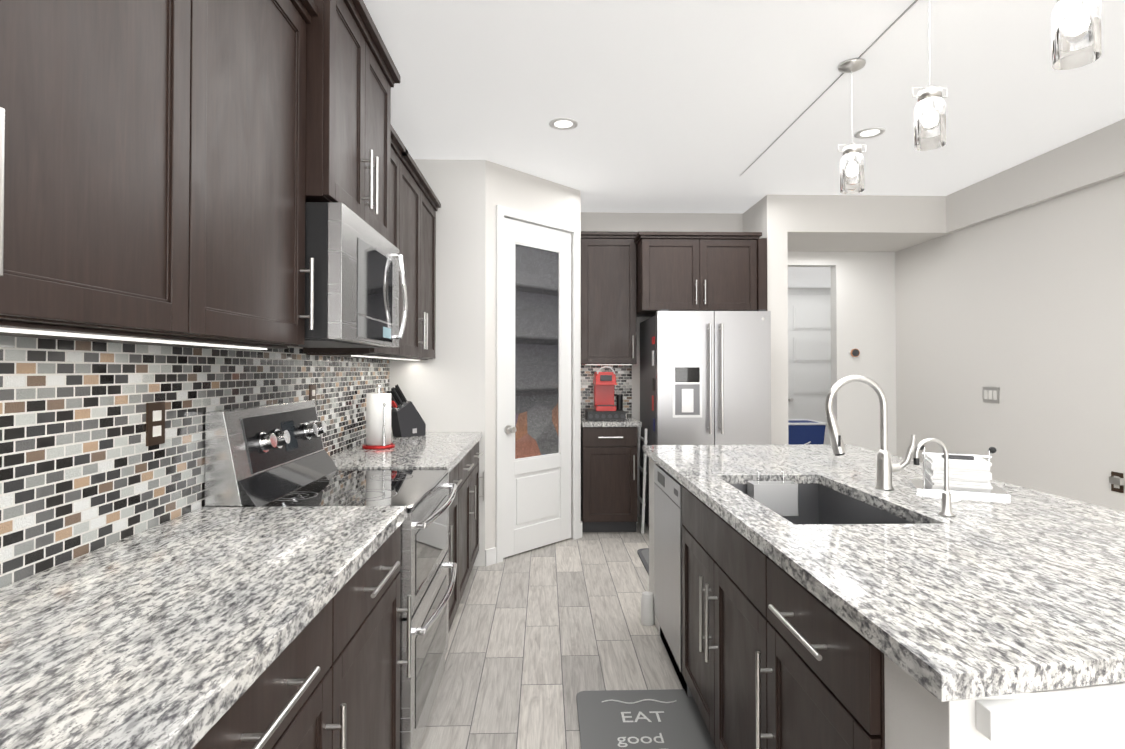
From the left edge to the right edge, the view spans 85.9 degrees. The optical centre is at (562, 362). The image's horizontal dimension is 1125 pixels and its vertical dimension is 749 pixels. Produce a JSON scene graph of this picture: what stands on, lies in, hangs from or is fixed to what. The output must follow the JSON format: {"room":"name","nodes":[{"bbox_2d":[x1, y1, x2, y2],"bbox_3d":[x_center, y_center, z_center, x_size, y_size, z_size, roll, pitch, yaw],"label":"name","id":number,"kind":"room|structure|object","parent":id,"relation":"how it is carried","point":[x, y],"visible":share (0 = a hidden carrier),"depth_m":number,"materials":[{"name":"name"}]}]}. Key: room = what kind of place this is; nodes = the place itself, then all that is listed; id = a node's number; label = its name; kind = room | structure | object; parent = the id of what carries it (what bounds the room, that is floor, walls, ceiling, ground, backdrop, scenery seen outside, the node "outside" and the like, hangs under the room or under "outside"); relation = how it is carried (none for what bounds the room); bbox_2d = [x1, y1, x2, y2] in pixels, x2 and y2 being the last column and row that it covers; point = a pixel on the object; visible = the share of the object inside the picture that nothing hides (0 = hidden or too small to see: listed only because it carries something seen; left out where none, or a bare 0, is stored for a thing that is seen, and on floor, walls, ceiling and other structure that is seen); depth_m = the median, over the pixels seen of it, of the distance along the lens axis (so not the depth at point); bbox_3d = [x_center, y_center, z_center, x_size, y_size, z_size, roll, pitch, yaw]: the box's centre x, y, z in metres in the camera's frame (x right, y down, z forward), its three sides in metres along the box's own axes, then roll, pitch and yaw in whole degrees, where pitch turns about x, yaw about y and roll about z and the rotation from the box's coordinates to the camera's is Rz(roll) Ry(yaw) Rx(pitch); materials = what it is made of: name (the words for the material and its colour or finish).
{"room":"kitchen","nodes":[
{"label":"kitchen","id":0,"kind":"room"},
{"bbox_2d":[0,336,389,587],"bbox_3d":[-1.164,-0.045,0.715,0.156,2.800,7.100,0,-1,-2],"label":"wall","id":1,"kind":"structure","parent":0,"point":[84,469],"depth_m":1.50,"materials":[{"name":"multicoloured tile"}]},
{"bbox_2d":[0,0,11,327],"bbox_3d":[-0.919,-0.589,0.451,0.310,1.043,0.725,0,-1,-2],"label":"upper cabinet","id":2,"kind":"object","parent":1,"relation":"attached to","point":[5,5],"depth_m":0.85,"materials":[{"name":"brown wood"}]},
{"bbox_2d":[0,0,219,343],"bbox_3d":[-0.936,-0.582,1.016,0.310,1.043,0.645,0,-1,-2],"label":"upper cabinet","id":3,"kind":"object","parent":1,"relation":"attached to","point":[169,169],"depth_m":1.07,"materials":[{"name":"brown wood"}]},
{"bbox_2d":[146,401,164,445],"bbox_3d":[-1.109,0.167,1.649,0.008,0.116,0.072,0,-1,-2],"label":"electrical outlet","id":4,"kind":"object","parent":1,"relation":"attached to","point":[155,423],"visible":1,"depth_m":1.64,"materials":[{"name":"brown metal"}]},
{"bbox_2d":[140,0,311,351],"bbox_3d":[-0.952,-0.575,1.557,0.310,1.043,0.677,0,-1,-2],"label":"upper cabinet","id":5,"kind":"object","parent":1,"relation":"attached to","point":[262,46],"depth_m":1.63,"materials":[{"name":"brown wood"}]},
{"bbox_2d":[309,385,315,403],"bbox_3d":[-1.142,0.162,2.764,0.008,0.116,0.072,0,-1,-2],"label":"electrical outlet","id":6,"kind":"object","parent":1,"relation":"attached to","point":[312,392],"visible":0.67,"depth_m":2.75,"materials":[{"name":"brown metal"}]},
{"bbox_2d":[304,0,375,229],"bbox_3d":[-0.933,-0.887,2.122,0.380,0.732,0.438,0,-1,-2],"label":"upper cabinet","id":7,"kind":"object","parent":1,"relation":"attached to","point":[342,54],"depth_m":2.06,"materials":[{"name":"brown wood"}]},
{"bbox_2d":[293,202,407,347],"bbox_3d":[-0.892,-0.283,2.277,0.472,0.434,0.752,0,-1,-2],"label":"microwave","id":8,"kind":"object","parent":7,"relation":"attached to","point":[358,264],"visible":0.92,"depth_m":2.01,"materials":[{"name":"silver metal"}]},
{"bbox_2d":[303,144,407,359],"bbox_3d":[-0.991,-0.558,2.919,0.310,1.043,0.517,0,-1,-2],"label":"upper cabinet","id":9,"kind":"object","parent":1,"relation":"attached to","point":[383,353],"depth_m":3.09,"materials":[{"name":"brown wood"}]},
{"bbox_2d":[376,44,395,246],"bbox_3d":[-0.942,-0.883,2.443,0.380,0.732,0.439,0,-1,-2],"label":"upper cabinet","id":10,"kind":"object","parent":1,"relation":"attached to","point":[385,133],"depth_m":2.60,"materials":[{"name":"brown wood"}]},
{"bbox_2d":[404,164,423,359],"bbox_3d":[-1.004,-0.552,3.376,0.310,1.043,0.637,0,-1,-2],"label":"upper cabinet","id":11,"kind":"object","parent":1,"relation":"attached to","point":[414,202],"depth_m":3.52,"materials":[{"name":"brown wood"}]},
{"bbox_2d":[424,188,439,359],"bbox_3d":[-1.019,-0.546,3.865,0.310,1.043,0.577,0,-1,-2],"label":"upper cabinet","id":12,"kind":"object","parent":1,"relation":"attached to","point":[430,206],"depth_m":3.98,"materials":[{"name":"brown wood"}]},
{"bbox_2d":[389,159,485,565],"bbox_3d":[-0.864,0.000,4.215,0.660,2.800,0.120,0,-1,-2],"label":"wall","id":13,"kind":"structure","parent":0,"point":[443,390],"depth_m":4.16,"materials":[{"name":"white paint"}]},
{"bbox_2d":[485,160,581,565],"bbox_3d":[-0.230,0.004,4.559,0.138,2.800,0.990,-1,-1,43],"label":"wall","id":14,"kind":"structure","parent":0,"point":[514,194],"depth_m":4.27,"materials":[{"name":"white paint"}]},
{"bbox_2d":[503,217,571,557],"bbox_3d":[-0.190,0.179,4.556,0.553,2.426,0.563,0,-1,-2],"label":"pantry door","id":15,"kind":"structure","parent":14,"relation":"in","point":[537,507],"depth_m":4.55,"materials":[{"name":"white paint"}]},
{"bbox_2d":[419,516,682,748],"bbox_3d":[1.865,1.418,3.236,6.800,0.060,12.000,0,-1,-2],"label":"floor","id":16,"kind":"structure","parent":0,"point":[539,638],"depth_m":2.94,"materials":[{"name":"tile"}]},
{"bbox_2d":[196,584,351,748],"bbox_3d":[-0.785,0.919,0.969,0.610,0.880,0.730,0,-1,-2],"label":"base cabinet","id":17,"kind":"object","parent":16,"relation":"on","point":[304,701],"depth_m":1.14,"materials":[{"name":"brown wood"}]},
{"bbox_2d":[0,506,406,748],"bbox_3d":[-0.758,0.450,0.359,0.632,0.038,3.057,0,-1,-2],"label":"countertop","id":18,"kind":"structure","parent":17,"relation":"on","point":[150,638],"depth_m":1.04,"materials":[{"name":"white stone"}]},
{"bbox_2d":[205,400,456,748],"bbox_3d":[-0.773,0.768,2.267,0.708,1.215,0.752,0,-1,-2],"label":"range","id":19,"kind":"object","parent":16,"relation":"on","point":[272,455],"visible":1,"depth_m":2.10,"materials":[{"name":"silver metal"}]},
{"bbox_2d":[352,520,407,748],"bbox_3d":[-0.802,0.926,1.547,0.610,0.880,0.668,0,-1,-2],"label":"base cabinet","id":20,"kind":"object","parent":16,"relation":"on","point":[376,609],"depth_m":1.65,"materials":[{"name":"brown wood"}]},
{"bbox_2d":[408,460,463,677],"bbox_3d":[-0.842,0.944,2.924,0.610,0.880,0.558,0,-1,-2],"label":"base cabinet","id":21,"kind":"object","parent":16,"relation":"on","point":[456,509],"depth_m":3.09,"materials":[{"name":"brown wood"}]},
{"bbox_2d":[329,432,481,471],"bbox_3d":[-0.846,0.489,3.398,0.632,0.038,1.493,0,-1,-2],"label":"countertop","id":22,"kind":"structure","parent":21,"relation":"on","point":[433,450],"depth_m":3.08,"materials":[{"name":"white stone"}]},
{"bbox_2d":[362,385,394,448],"bbox_3d":[-1.008,0.295,3.316,0.176,0.345,0.176,0,-1,-2],"label":"paper towel","id":23,"kind":"object","parent":22,"relation":"on","point":[378,420],"visible":1,"depth_m":3.26,"materials":[{"name":"white paper"}]},
{"bbox_2d":[387,384,425,436],"bbox_3d":[-1.016,0.307,3.866,0.264,0.334,0.124,1,-1,-44],"label":"knife block","id":24,"kind":"object","parent":22,"relation":"on","point":[407,420],"visible":0.92,"depth_m":3.83,"materials":[{"name":"grey wood"}]},
{"bbox_2d":[464,448,475,589],"bbox_3d":[-0.855,0.950,3.393,0.610,0.880,0.620,0,-1,-2],"label":"base cabinet","id":25,"kind":"object","parent":16,"relation":"on","point":[470,460],"depth_m":3.61,"materials":[{"name":"brown wood"}]},
{"bbox_2d":[476,444,479,556],"bbox_3d":[-0.869,0.956,3.860,0.610,0.880,0.556,0,-1,-2],"label":"base cabinet","id":26,"kind":"object","parent":16,"relation":"on","point":[477,445],"depth_m":4.08,"materials":[{"name":"brown wood"}]},
{"bbox_2d":[581,427,637,531],"bbox_3d":[0.382,0.973,5.234,0.450,0.880,0.610,0,-1,-2],"label":"base cabinet","id":27,"kind":"object","parent":16,"relation":"on","point":[608,454],"depth_m":4.94,"materials":[{"name":"brown wood"}]},
{"bbox_2d":[581,416,640,426],"bbox_3d":[0.395,0.512,5.233,0.484,0.038,0.625,0,-1,-2],"label":"countertop","id":28,"kind":"structure","parent":27,"relation":"on","point":[629,422],"depth_m":4.92,"materials":[{"name":"white stone"}]},
{"bbox_2d":[585,366,625,419],"bbox_3d":[0.368,0.264,5.246,0.322,0.457,0.344,0,-1,-2],"label":"coffee maker","id":29,"kind":"object","parent":28,"relation":"on","point":[604,383],"visible":1,"depth_m":5.14,"materials":[{"name":"red plastic"}]},
{"bbox_2d":[636,427,647,533],"bbox_3d":[0.672,0.982,5.152,0.056,0.860,0.370,0,-1,-2],"label":"step stool","id":30,"kind":"object","parent":16,"relation":"on","point":[644,472],"visible":0.83,"depth_m":4.99,"materials":[{"name":"white paint"}]},
{"bbox_2d":[637,548,648,574],"bbox_3d":[0.997,1.393,4.196,0.880,0.012,0.670,0,-1,-2],"label":"area rug","id":31,"kind":"object","parent":16,"relation":"on","point":[643,553],"visible":0.15,"depth_m":4.32,"materials":[{"name":"grey fabric"}]},
{"bbox_2d":[576,689,715,748],"bbox_3d":[0.317,1.365,2.116,0.500,0.014,0.810,0,-1,-2],"label":"mat","id":32,"kind":"object","parent":16,"relation":"on","point":[680,725],"visible":0.9,"depth_m":2.30,"materials":[{"name":"grey rubber"}]},
{"bbox_2d":[617,733,663,746],"bbox_3d":[0.280,1.362,2.178,0.176,0.001,0.058,0,-1,-9],"label":"lettering","id":33,"kind":"object","parent":32,"relation":"on","point":[636,738],"visible":1,"depth_m":2.17,"materials":[{"name":"white"}]},
{"bbox_2d":[621,711,663,721],"bbox_3d":[0.312,1.364,2.325,0.168,0.001,0.069,0,-1,-2],"label":"lettering","id":34,"kind":"object","parent":32,"relation":"on","point":[639,717],"visible":1,"depth_m":2.33,"materials":[{"name":"white"}]},
{"bbox_2d":[640,309,770,526],"bbox_3d":[1.156,0.488,5.057,0.883,1.785,0.942,0,-1,-2],"label":"fridge","id":35,"kind":"object","parent":16,"relation":"on","point":[705,377],"visible":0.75,"depth_m":4.65,"materials":[{"name":"grey metal"}]},
{"bbox_2d":[788,419,826,444],"bbox_3d":[2.395,1.021,6.304,0.550,0.812,0.454,0,-1,-2],"label":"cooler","id":36,"kind":"object","parent":16,"relation":"on","point":[804,431],"visible":0.17,"depth_m":6.11,"materials":[{"name":"blue plastic"}]},
{"bbox_2d":[641,452,1124,748],"bbox_3d":[0.898,0.933,2.113,0.898,0.880,2.540,0,-1,-2],"label":"kitchen island","id":37,"kind":"object","parent":16,"relation":"on","point":[768,662],"depth_m":1.32,"materials":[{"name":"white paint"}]},
{"bbox_2d":[654,464,692,696],"bbox_3d":[0.780,0.946,2.780,0.614,0.872,0.594,0,-1,-2],"label":"dishwasher","id":38,"kind":"object","parent":37,"relation":"in","point":[668,524],"visible":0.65,"depth_m":2.71,"materials":[{"name":"grey metal"}]},
{"bbox_2d":[747,470,798,515],"bbox_3d":[0.838,0.525,2.434,0.180,0.165,0.110,0,-1,-2],"label":"sink caddy","id":39,"kind":"object","parent":37,"relation":"in","point":[780,498],"visible":0.81,"depth_m":2.38,"materials":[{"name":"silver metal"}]},
{"bbox_2d":[643,444,1124,695],"bbox_3d":[1.084,0.473,2.152,1.184,0.038,2.584,0,-1,-2],"label":"island countertop","id":40,"kind":"structure","parent":37,"relation":"on","point":[1024,591],"depth_m":1.34,"materials":[{"name":"white stone"}]},
{"bbox_2d":[825,375,915,489],"bbox_3d":[1.096,0.249,2.161,0.312,0.407,0.063,0,-1,-2],"label":"faucet","id":41,"kind":"object","parent":40,"relation":"on","point":[886,467],"visible":1,"depth_m":2.15,"materials":[{"name":"silver metal"}]},
{"bbox_2d":[913,438,967,516],"bbox_3d":[1.104,0.335,1.772,0.150,0.226,0.044,0,-1,-2],"label":"filter faucet","id":42,"kind":"object","parent":40,"relation":"on","point":[947,501],"visible":1,"depth_m":1.77,"materials":[{"name":"silver metal"}]},
{"bbox_2d":[909,445,1009,497],"bbox_3d":[1.397,0.374,2.145,0.270,0.158,0.200,0,-1,23],"label":"napkin holder","id":43,"kind":"object","parent":40,"relation":"on","point":[970,474],"visible":0.92,"depth_m":2.08,"materials":[{"name":"silver metal"}]},
{"bbox_2d":[581,212,742,515],"bbox_3d":[0.985,0.018,5.651,1.720,2.800,0.156,0,-1,-2],"label":"wall","id":44,"kind":"structure","parent":0,"point":[627,386],"depth_m":5.58,"materials":[{"name":"white paint"}]},
{"bbox_2d":[581,235,636,364],"bbox_3d":[0.395,-0.536,5.389,0.485,1.113,0.340,0,-1,-2],"label":"upper cabinet","id":45,"kind":"object","parent":44,"relation":"attached to","point":[627,278],"depth_m":5.23,"materials":[{"name":"brown wood"}]},
{"bbox_2d":[637,235,708,316],"bbox_3d":[0.916,-0.730,5.281,0.539,0.618,0.590,0,-1,-2],"label":"upper cabinet","id":46,"kind":"object","parent":44,"relation":"attached to","point":[673,270],"depth_m":4.99,"materials":[{"name":"brown wood"}]},
{"bbox_2d":[709,235,760,310],"bbox_3d":[1.337,-0.730,5.294,0.538,0.618,0.590,0,-1,-2],"label":"upper cabinet","id":47,"kind":"object","parent":44,"relation":"attached to","point":[734,260],"depth_m":5.01,"materials":[{"name":"brown wood"}]},
{"bbox_2d":[363,0,1124,212],"bbox_3d":[1.865,-1.442,3.272,6.800,0.060,12.000,0,-1,-2],"label":"ceiling","id":48,"kind":"structure","parent":0,"point":[685,106],"depth_m":3.15,"materials":[{"name":"white paint"}]},
{"bbox_2d":[549,118,577,129],"bbox_3d":[0.006,-1.403,3.568,0.170,0.010,0.170,0,-1,-2],"label":"recessed light","id":49,"kind":"object","parent":48,"relation":"in","point":[563,123],"visible":1,"depth_m":3.56,"materials":[{"name":"white paint"}]},
{"bbox_2d":[740,0,917,175],"bbox_3d":[1.415,-1.431,1.538,0.008,0.004,5.960,0,-1,-2],"label":"trim","id":50,"kind":"structure","parent":48,"relation":"attached to","point":[887,29],"depth_m":2.98,"materials":[{"name":"silver metal"}]},
{"bbox_2d":[837,58,865,193],"bbox_3d":[1.377,-1.114,2.873,0.135,0.604,0.124,0,-1,-2],"label":"pendant light","id":51,"kind":"object","parent":48,"relation":"hanging from","point":[852,178],"visible":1,"depth_m":2.84,"materials":[{"name":"glass"}]},
{"bbox_2d":[854,127,884,138],"bbox_3d":[1.883,-1.401,3.702,0.170,0.010,0.170,0,-1,-2],"label":"recessed light","id":52,"kind":"object","parent":48,"relation":"in","point":[871,132],"visible":1,"depth_m":3.69,"materials":[{"name":"white paint"}]},
{"bbox_2d":[912,0,946,150],"bbox_3d":[1.393,-1.122,2.294,0.135,0.604,0.124,0,-1,-2],"label":"pendant light","id":53,"kind":"object","parent":48,"relation":"hanging from","point":[930,121],"visible":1,"depth_m":2.26,"materials":[{"name":"glass"}]},
{"bbox_2d":[946,118,1124,232],"bbox_3d":[3.341,-1.284,1.182,0.050,0.310,7.740,0,-1,-2],"label":"beam","id":54,"kind":"structure","parent":48,"relation":"attached to","point":[1091,159],"depth_m":4.06,"materials":[{"name":"white paint"}]},
{"bbox_2d":[1051,0,1101,69],"bbox_3d":[1.412,-1.130,1.664,0.135,0.604,0.124,0,-1,-2],"label":"pendant light","id":55,"kind":"object","parent":48,"relation":"hanging from","point":[1076,33],"visible":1,"depth_m":1.63,"materials":[{"name":"clear glass"}]},
{"bbox_2d":[743,194,787,444],"bbox_3d":[1.766,0.016,5.462,0.170,2.800,0.940,0,-1,-2],"label":"wall","id":56,"kind":"structure","parent":0,"point":[766,215],"depth_m":5.00,"materials":[{"name":"white paint"}]},
{"bbox_2d":[788,288,830,289],"bbox_3d":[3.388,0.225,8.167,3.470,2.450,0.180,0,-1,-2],"label":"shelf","id":57,"kind":"structure","parent":0,"point":[810,288],"depth_m":8.08,"materials":[{"name":"white paint"}]},
{"bbox_2d":[788,289,830,443],"bbox_3d":[3.367,0.239,8.040,0.940,2.420,0.098,0,-1,-2],"label":"hall door","id":58,"kind":"structure","parent":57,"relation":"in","point":[809,349],"depth_m":8.04,"materials":[{"name":"white paint"}]},
{"bbox_2d":[788,267,830,287],"bbox_3d":[3.463,-1.181,7.657,3.350,0.349,3.320,0,-1,-2],"label":"ceiling","id":59,"kind":"structure","parent":0,"point":[808,277],"depth_m":7.22,"materials":[{"name":"white paint"}]},
{"bbox_2d":[788,251,896,455],"bbox_3d":[2.534,0.176,5.892,1.390,2.490,0.120,0,-1,-2],"label":"wall","id":60,"kind":"structure","parent":0,"point":[863,313],"depth_m":5.85,"materials":[{"name":"white paint"}]},
{"bbox_2d":[849,348,859,357],"bbox_3d":[2.821,-0.089,5.829,0.100,0.100,0.030,0,-1,-2],"label":"thermostat","id":61,"kind":"object","parent":60,"relation":"attached to","point":[854,352],"visible":1,"depth_m":5.82,"materials":[{"name":"white paint"}]},
{"bbox_2d":[787,195,949,251],"bbox_3d":[2.546,-1.229,5.500,1.390,0.310,0.940,0,-1,-2],"label":"wall","id":62,"kind":"structure","parent":0,"point":[855,223],"depth_m":5.04,"materials":[{"name":"white paint"}]},
{"bbox_2d":[895,175,1124,511],"bbox_3d":[3.421,-0.033,1.638,0.164,2.800,8.680,0,-1,-2],"label":"wall","id":63,"kind":"structure","parent":0,"point":[1023,310],"depth_m":4.26,"materials":[{"name":"white paint"}]},
{"bbox_2d":[983,387,999,402],"bbox_3d":[3.262,0.250,4.602,0.008,0.116,0.166,0,-1,-2],"label":"switch plate","id":64,"kind":"object","parent":63,"relation":"attached to","point":[991,394],"visible":1,"depth_m":4.59,"materials":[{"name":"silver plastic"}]},
{"bbox_2d":[1109,471,1124,492],"bbox_3d":[3.278,0.712,3.579,0.034,0.116,0.086,0,-1,-2],"label":"electrical outlet","id":65,"kind":"object","parent":63,"relation":"attached to","point":[1117,481],"visible":1,"depth_m":3.57,"materials":[{"name":"brown plastic"}]}
]}

